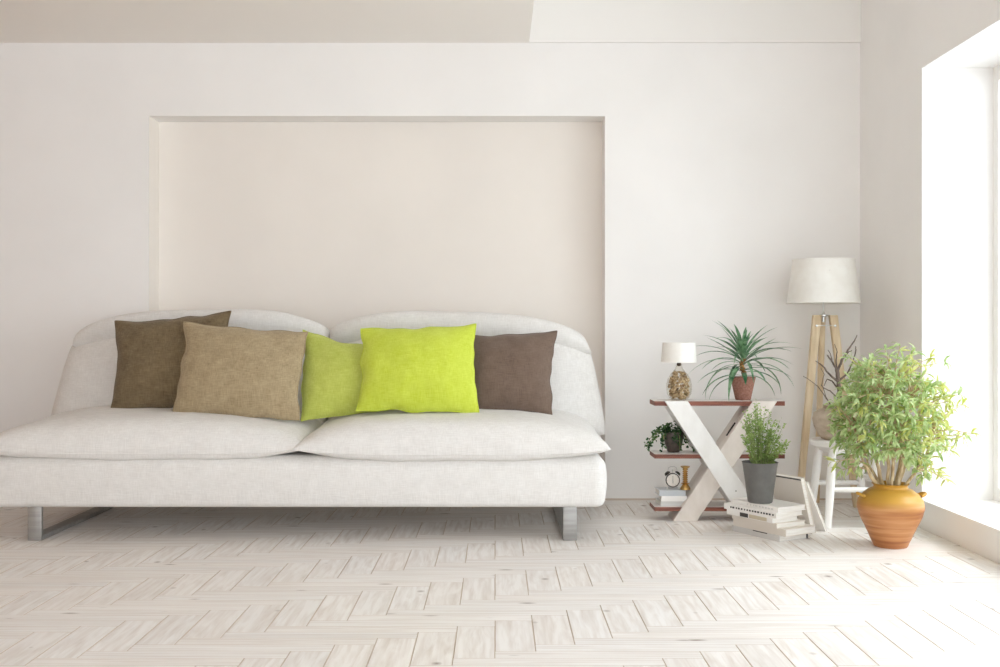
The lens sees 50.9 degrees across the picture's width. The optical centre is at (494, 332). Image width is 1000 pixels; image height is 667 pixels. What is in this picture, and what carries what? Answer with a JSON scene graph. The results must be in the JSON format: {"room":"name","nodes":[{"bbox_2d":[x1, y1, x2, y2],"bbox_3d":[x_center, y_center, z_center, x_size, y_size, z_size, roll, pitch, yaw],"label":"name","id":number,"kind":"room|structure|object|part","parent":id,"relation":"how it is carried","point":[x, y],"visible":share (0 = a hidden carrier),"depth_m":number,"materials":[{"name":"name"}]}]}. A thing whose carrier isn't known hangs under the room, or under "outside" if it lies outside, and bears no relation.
{"room":"living room","nodes":[
{"label":"living room","id":0,"kind":"room"},
{"bbox_2d":[0,0,533,42],"bbox_3d":[-1.623,-2.119,1.643,3.654,0.763,9.687,0,0,0],"label":"ceiling","id":1,"kind":"structure","parent":0,"point":[21,21],"depth_m":5.86,"materials":[{"name":"white paint"}]},
{"bbox_2d":[0,0,860,499],"bbox_3d":[-0.332,-0.725,6.527,6.236,3.550,0.520,0,0,0],"label":"wall","id":2,"kind":"structure","parent":0,"point":[633,177],"depth_m":6.29,"materials":[{"name":"paint"}]},
{"bbox_2d":[0,500,999,666],"bbox_3d":[-0.432,1.002,1.744,6.436,0.004,9.887,0,0,0],"label":"floor","id":3,"kind":"structure","parent":0,"point":[638,586],"depth_m":4.06,"materials":[{"name":"white wood"}]},
{"bbox_2d":[0,309,611,540],"bbox_3d":[-0.940,0.434,5.548,3.095,1.136,1.141,0,0,0],"label":"sofa","id":4,"kind":"object","parent":3,"relation":"on","point":[89,452],"visible":0.81,"depth_m":5.02,"materials":[{"name":"fabric"}]},
{"bbox_3d":[-2.217,0.914,5.543,0.066,0.177,0.975,0,0,0],"label":"leg","id":5,"kind":"part","parent":4,"relation":"part of","materials":[{"name":"metal"}]},
{"bbox_2d":[0,406,323,460],"bbox_3d":[-1.692,0.500,5.393,1.585,0.242,0.775,0,0,0],"label":"seat cushion","id":6,"kind":"object","parent":4,"relation":"on","point":[71,433],"depth_m":5.03,"materials":[{"name":"fabric"}]},
{"bbox_2d":[111,311,230,407],"bbox_3d":[-1.709,0.142,5.503,0.630,0.523,0.190,0,0,0],"label":"throw pillow","id":7,"kind":"object","parent":4,"relation":"on","point":[150,353],"visible":0.63,"depth_m":5.45,"materials":[{"name":"brown fabric"}]},
{"bbox_2d":[51,338,324,421],"bbox_3d":[-1.695,0.268,5.834,1.527,0.636,0.302,0,0,0],"label":"cushion","id":8,"kind":"object","parent":4,"relation":"on","point":[88,376],"depth_m":5.75,"materials":[{"name":"fabric"}]},
{"bbox_2d":[172,321,307,420],"bbox_3d":[-1.297,0.190,5.360,0.654,0.500,0.224,0,0,0],"label":"throw pillow","id":9,"kind":"object","parent":4,"relation":"on","point":[239,371],"visible":1,"depth_m":5.30,"materials":[{"name":"fabric"}]},
{"bbox_2d":[301,330,395,421],"bbox_3d":[-0.741,0.217,5.470,0.564,0.471,0.227,0,0,0],"label":"throw pillow","id":10,"kind":"object","parent":4,"relation":"on","point":[332,372],"visible":0.56,"depth_m":5.40,"materials":[{"name":"green fabric"}]},
{"bbox_2d":[356,323,478,412],"bbox_3d":[-0.390,0.176,5.362,0.624,0.451,0.214,0,0,0],"label":"throw pillow","id":11,"kind":"object","parent":4,"relation":"on","point":[427,369],"visible":1,"depth_m":5.30,"materials":[{"name":"fabric"}]},
{"bbox_2d":[293,409,609,461],"bbox_3d":[-0.205,0.498,5.380,1.515,0.248,0.800,0,0,0],"label":"seat cushion","id":12,"kind":"object","parent":4,"relation":"on","point":[488,435],"depth_m":5.01,"materials":[{"name":"fabric"}]},
{"bbox_2d":[329,340,604,433],"bbox_3d":[-0.158,0.268,5.835,1.527,0.635,0.300,0,0,0],"label":"cushion","id":13,"kind":"object","parent":4,"relation":"on","point":[573,379],"depth_m":5.76,"materials":[{"name":"fabric"}]},
{"bbox_2d":[474,330,556,414],"bbox_3d":[0.069,0.206,5.480,0.524,0.438,0.198,0,0,0],"label":"throw pillow","id":14,"kind":"object","parent":4,"relation":"on","point":[513,371],"visible":0.82,"depth_m":5.42,"materials":[{"name":"fabric"}]},
{"bbox_3d":[0.361,0.914,5.543,0.067,0.177,0.975,0,0,0],"label":"leg","id":15,"kind":"part","parent":4,"relation":"part of","materials":[{"name":"metal"}]},
{"bbox_2d":[650,399,784,520],"bbox_3d":[1.196,0.681,5.665,0.694,0.639,0.205,0,0,0],"label":"shelf rack","id":16,"kind":"object","parent":3,"relation":"on","point":[715,472],"visible":0.82,"depth_m":5.58,"materials":[{"name":"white wood"}]},
{"bbox_2d":[644,421,694,452],"bbox_3d":[0.933,0.559,5.658,0.267,0.170,0.141,0,0,-22],"label":"ivy","id":17,"kind":"object","parent":16,"relation":"on","point":[672,438],"visible":0.98,"depth_m":5.65,"materials":[{"name":"green plant"}]},
{"bbox_2d":[655,498,683,505],"bbox_3d":[0.964,0.911,5.676,0.170,0.026,0.125,0,0,-6],"label":"book","id":18,"kind":"object","parent":16,"relation":"on","point":[658,501],"visible":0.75,"depth_m":5.61,"materials":[{"name":"grey paper"}]},
{"bbox_2d":[658,496,686,500],"bbox_3d":[0.957,0.884,5.669,0.138,0.028,0.133,0,0,0],"label":"book","id":19,"kind":"object","parent":18,"relation":"on","point":[662,498],"visible":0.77,"depth_m":5.60,"materials":[{"name":"white paper"}]},
{"bbox_2d":[655,487,685,495],"bbox_3d":[0.946,0.856,5.675,0.146,0.029,0.139,0,0,0],"label":"book","id":20,"kind":"object","parent":19,"relation":"on","point":[661,491],"visible":0.95,"depth_m":5.61,"materials":[{"name":"grey paper"}]},
{"bbox_2d":[665,466,679,488],"bbox_3d":[0.956,0.780,5.655,0.084,0.123,0.033,0,0,0],"label":"alarm clock","id":21,"kind":"object","parent":20,"relation":"on","point":[672,479],"visible":1,"depth_m":5.64,"materials":[{"name":"white paint"}]},
{"bbox_2d":[680,466,689,489],"bbox_3d":[1.023,0.779,5.645,0.056,0.126,0.056,0,0,0],"label":"candlestick","id":22,"kind":"object","parent":20,"relation":"on","point":[685,486],"visible":1,"depth_m":5.63,"materials":[{"name":"gold metal"}]},
{"bbox_3d":[1.023,0.772,5.645,0.047,0.088,0.047,0,0,0],"label":"stem","id":23,"kind":"part","parent":22,"relation":"part of","materials":[{"name":"gold metal"}]},
{"bbox_2d":[661,342,696,399],"bbox_3d":[0.994,0.206,5.670,0.193,0.310,0.193,0,0,0],"label":"table lamp","id":24,"kind":"object","parent":16,"relation":"on","point":[672,352],"visible":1,"depth_m":5.62,"materials":[{"name":"white fabric"}]},
{"bbox_3d":[0.994,0.105,5.670,0.193,0.107,0.193,0,0,0],"label":"lamp shade","id":25,"kind":"part","parent":24,"relation":"part of","materials":[{"name":"fabric"}]},
{"bbox_2d":[694,323,795,399],"bbox_3d":[1.334,0.151,5.643,0.584,0.441,0.526,0,0,0],"label":"plant","id":26,"kind":"object","parent":16,"relation":"on","point":[743,385],"visible":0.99,"depth_m":5.63,"materials":[{"name":"green plant"}]},
{"bbox_3d":[1.338,0.298,5.665,0.136,0.125,0.136,0,0,0],"label":"pot","id":27,"kind":"part","parent":26,"relation":"part of","materials":[{"name":"ceramic"}]},
{"bbox_2d":[733,525,807,541],"bbox_3d":[1.362,0.985,5.211,0.189,0.029,0.326,0,0,-30],"label":"book","id":28,"kind":"object","parent":3,"relation":"on","point":[756,533],"visible":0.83,"depth_m":5.11,"materials":[{"name":"grey paper"}]},
{"bbox_2d":[733,519,815,536],"bbox_3d":[1.381,0.954,5.203,0.205,0.034,0.350,0,0,-31],"label":"book","id":29,"kind":"object","parent":28,"relation":"on","point":[807,528],"visible":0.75,"depth_m":5.08,"materials":[{"name":"beige paper"}]},
{"bbox_2d":[732,515,804,528],"bbox_3d":[1.355,0.925,5.214,0.185,0.024,0.318,0,0,-28],"label":"book","id":30,"kind":"object","parent":29,"relation":"on","point":[799,522],"visible":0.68,"depth_m":5.10,"materials":[{"name":"beige paper"}]},
{"bbox_2d":[727,509,797,522],"bbox_3d":[1.324,0.901,5.213,0.173,0.024,0.312,0,0,-31],"label":"book","id":31,"kind":"object","parent":30,"relation":"on","point":[731,512],"visible":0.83,"depth_m":5.11,"materials":[{"name":"white paper"}]},
{"bbox_2d":[740,512,747,517],"bbox_3d":[1.233,0.901,5.199,0.001,0.019,0.056,0,0,-31],"label":"print","id":32,"kind":"object","parent":31,"relation":"on","point":[742,514],"depth_m":5.20,"materials":[{"name":"grey paper"}]},
{"bbox_2d":[749,514,766,521],"bbox_3d":[1.280,0.901,5.118,0.001,0.018,0.119,0,0,-31],"label":"picture","id":33,"kind":"object","parent":31,"relation":"on","point":[751,516],"depth_m":5.11,"materials":[{"name":"beige paper"}]},
{"bbox_2d":[724,502,802,518],"bbox_3d":[1.331,0.875,5.225,0.186,0.028,0.345,0,0,-33],"label":"book","id":34,"kind":"object","parent":31,"relation":"on","point":[729,505],"visible":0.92,"depth_m":5.13,"materials":[{"name":"white paper"}]},
{"bbox_2d":[730,506,773,515],"bbox_3d":[1.261,0.875,5.163,0.001,0.008,0.284,0,0,-33],"label":"print","id":35,"kind":"object","parent":34,"relation":"on","point":[745,509],"depth_m":5.16,"materials":[{"name":"grey paper"}]},
{"bbox_2d":[732,497,805,512],"bbox_3d":[1.356,0.849,5.211,0.184,0.024,0.318,0,0,-30],"label":"book","id":36,"kind":"object","parent":34,"relation":"on","point":[778,506],"visible":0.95,"depth_m":5.12,"materials":[{"name":"white paper"}]},
{"bbox_2d":[739,398,790,503],"bbox_3d":[1.332,0.579,5.195,0.250,0.515,0.177,0,0,0],"label":"potted shrub","id":37,"kind":"object","parent":36,"relation":"on","point":[760,471],"visible":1,"depth_m":5.16,"materials":[{"name":"green plant"}]},
{"bbox_2d":[774,473,815,533],"bbox_3d":[1.506,0.860,5.320,0.071,0.279,0.251,0,0,-30],"label":"book","id":38,"kind":"object","parent":3,"relation":"on","point":[790,488],"visible":0.41,"depth_m":5.27,"materials":[{"name":"beige paper"}]},
{"bbox_2d":[806,482,826,531],"bbox_3d":[1.577,0.875,5.366,0.096,0.249,0.228,0,0,-30],"label":"book","id":39,"kind":"object","parent":3,"relation":"on","point":[819,524],"visible":0.27,"depth_m":5.29,"materials":[{"name":"white paper"}]},
{"bbox_2d":[786,257,860,507],"bbox_3d":[1.867,0.291,5.970,0.408,1.418,0.408,0,0,43],"label":"floor lamp","id":40,"kind":"object","parent":3,"relation":"on","point":[820,280],"visible":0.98,"depth_m":5.93,"materials":[{"name":"fabric"}]},
{"bbox_3d":[1.783,0.449,5.982,0.156,1.101,0.051,0,0,38],"label":"leg","id":41,"kind":"part","parent":40,"relation":"part of","materials":[{"name":"brown wood"}]},
{"bbox_3d":[1.884,0.449,6.098,0.032,1.101,0.219,0,0,7],"label":"leg","id":42,"kind":"part","parent":40,"relation":"part of","materials":[{"name":"brown wood"}]},
{"bbox_3d":[1.867,-0.293,5.970,0.404,0.248,0.404,0,0,0],"label":"lamp shade","id":43,"kind":"part","parent":40,"relation":"part of","materials":[{"name":"fabric"}]},
{"bbox_3d":[1.992,0.449,5.983,0.217,1.101,0.045,0,0,-23],"label":"leg","id":44,"kind":"part","parent":40,"relation":"part of","materials":[{"name":"brown wood"}]},
{"bbox_2d":[809,436,881,527],"bbox_3d":[1.850,0.781,5.535,0.370,0.442,0.370,0,0,0],"label":"stool","id":45,"kind":"object","parent":3,"relation":"on","point":[820,444],"visible":0.43,"depth_m":5.42,"materials":[{"name":"white paint"}]},
{"bbox_3d":[1.728,0.797,5.663,0.043,0.411,0.088,0,0,-41],"label":"leg","id":46,"kind":"part","parent":45,"relation":"part of","materials":[{"name":"white paint"}]},
{"bbox_3d":[1.728,0.797,5.407,0.043,0.411,0.088,0,0,41],"label":"leg","id":47,"kind":"part","parent":45,"relation":"part of","materials":[{"name":"white paint"}]},
{"bbox_2d":[812,404,856,440],"bbox_3d":[1.812,0.469,5.535,0.270,0.184,0.270,0,0,0],"label":"urn","id":48,"kind":"object","parent":45,"relation":"on","point":[820,421],"visible":0.34,"depth_m":5.47,"materials":[{"name":"ceramic"}]},
{"bbox_2d":[803,335,856,409],"bbox_3d":[1.776,0.278,5.535,0.324,0.536,0.182,0,0,0],"label":"branch","id":49,"kind":"object","parent":48,"relation":"in","point":[837,379],"visible":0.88,"depth_m":5.52,"materials":[{"name":"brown plant"}]},
{"bbox_3d":[1.850,0.577,5.535,0.370,0.034,0.370,0,0,0],"label":"seat","id":50,"kind":"part","parent":45,"relation":"part of","materials":[{"name":"white paint"}]},
{"bbox_3d":[1.972,0.797,5.663,0.043,0.411,0.088,0,0,41],"label":"leg","id":51,"kind":"part","parent":45,"relation":"part of","materials":[{"name":"white paint"}]},
{"bbox_3d":[1.972,0.797,5.407,0.043,0.411,0.088,0,0,-41],"label":"leg","id":52,"kind":"part","parent":45,"relation":"part of","materials":[{"name":"white paint"}]},
{"bbox_2d":[823,342,980,548],"bbox_3d":[1.885,0.521,4.911,0.605,0.958,0.592,0,0,44],"label":"leaf plant","id":53,"kind":"object","parent":3,"relation":"on","point":[891,512],"visible":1,"depth_m":4.85,"materials":[{"name":"plant"}]},
{"bbox_3d":[1.710,0.756,4.920,0.036,0.025,0.062,0,0,0],"label":"handle","id":54,"kind":"part","parent":53,"relation":"part of","materials":[{"name":"orange ceramic"}]},
{"bbox_3d":[2.004,0.756,4.920,0.036,0.025,0.062,0,0,0],"label":"handle","id":55,"kind":"part","parent":53,"relation":"part of","materials":[{"name":"orange ceramic"}]},
{"bbox_2d":[663,431,683,452],"bbox_3d":[0.966,0.589,5.680,0.109,0.109,0.109,0,0,0],"label":"pot","id":56,"kind":"object","parent":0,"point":[673,440],"depth_m":5.64,"materials":[{"name":"grey ceramic"}]},
{"bbox_2d":[742,460,778,503],"bbox_3d":[1.311,0.737,5.195,0.177,0.200,0.177,0,0,0],"label":"pot","id":57,"kind":"object","parent":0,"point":[759,475],"depth_m":5.14,"materials":[{"name":"grey stone"}]},
{"bbox_2d":[860,0,999,563],"bbox_3d":[2.496,-0.725,1.794,0.620,3.550,9.987,0,0,0],"label":"wall","id":58,"kind":"structure","parent":0,"point":[926,66],"depth_m":5.38,"materials":[{"name":"paint"}]},
{"bbox_2d":[993,65,999,501],"bbox_3d":[2.595,-0.251,1.938,0.090,2.212,6.875,0,0,0],"label":"window","id":59,"kind":"structure","parent":58,"relation":"in","point":[996,70],"depth_m":5.34,"materials":[{"name":"white glass"}]}
]}

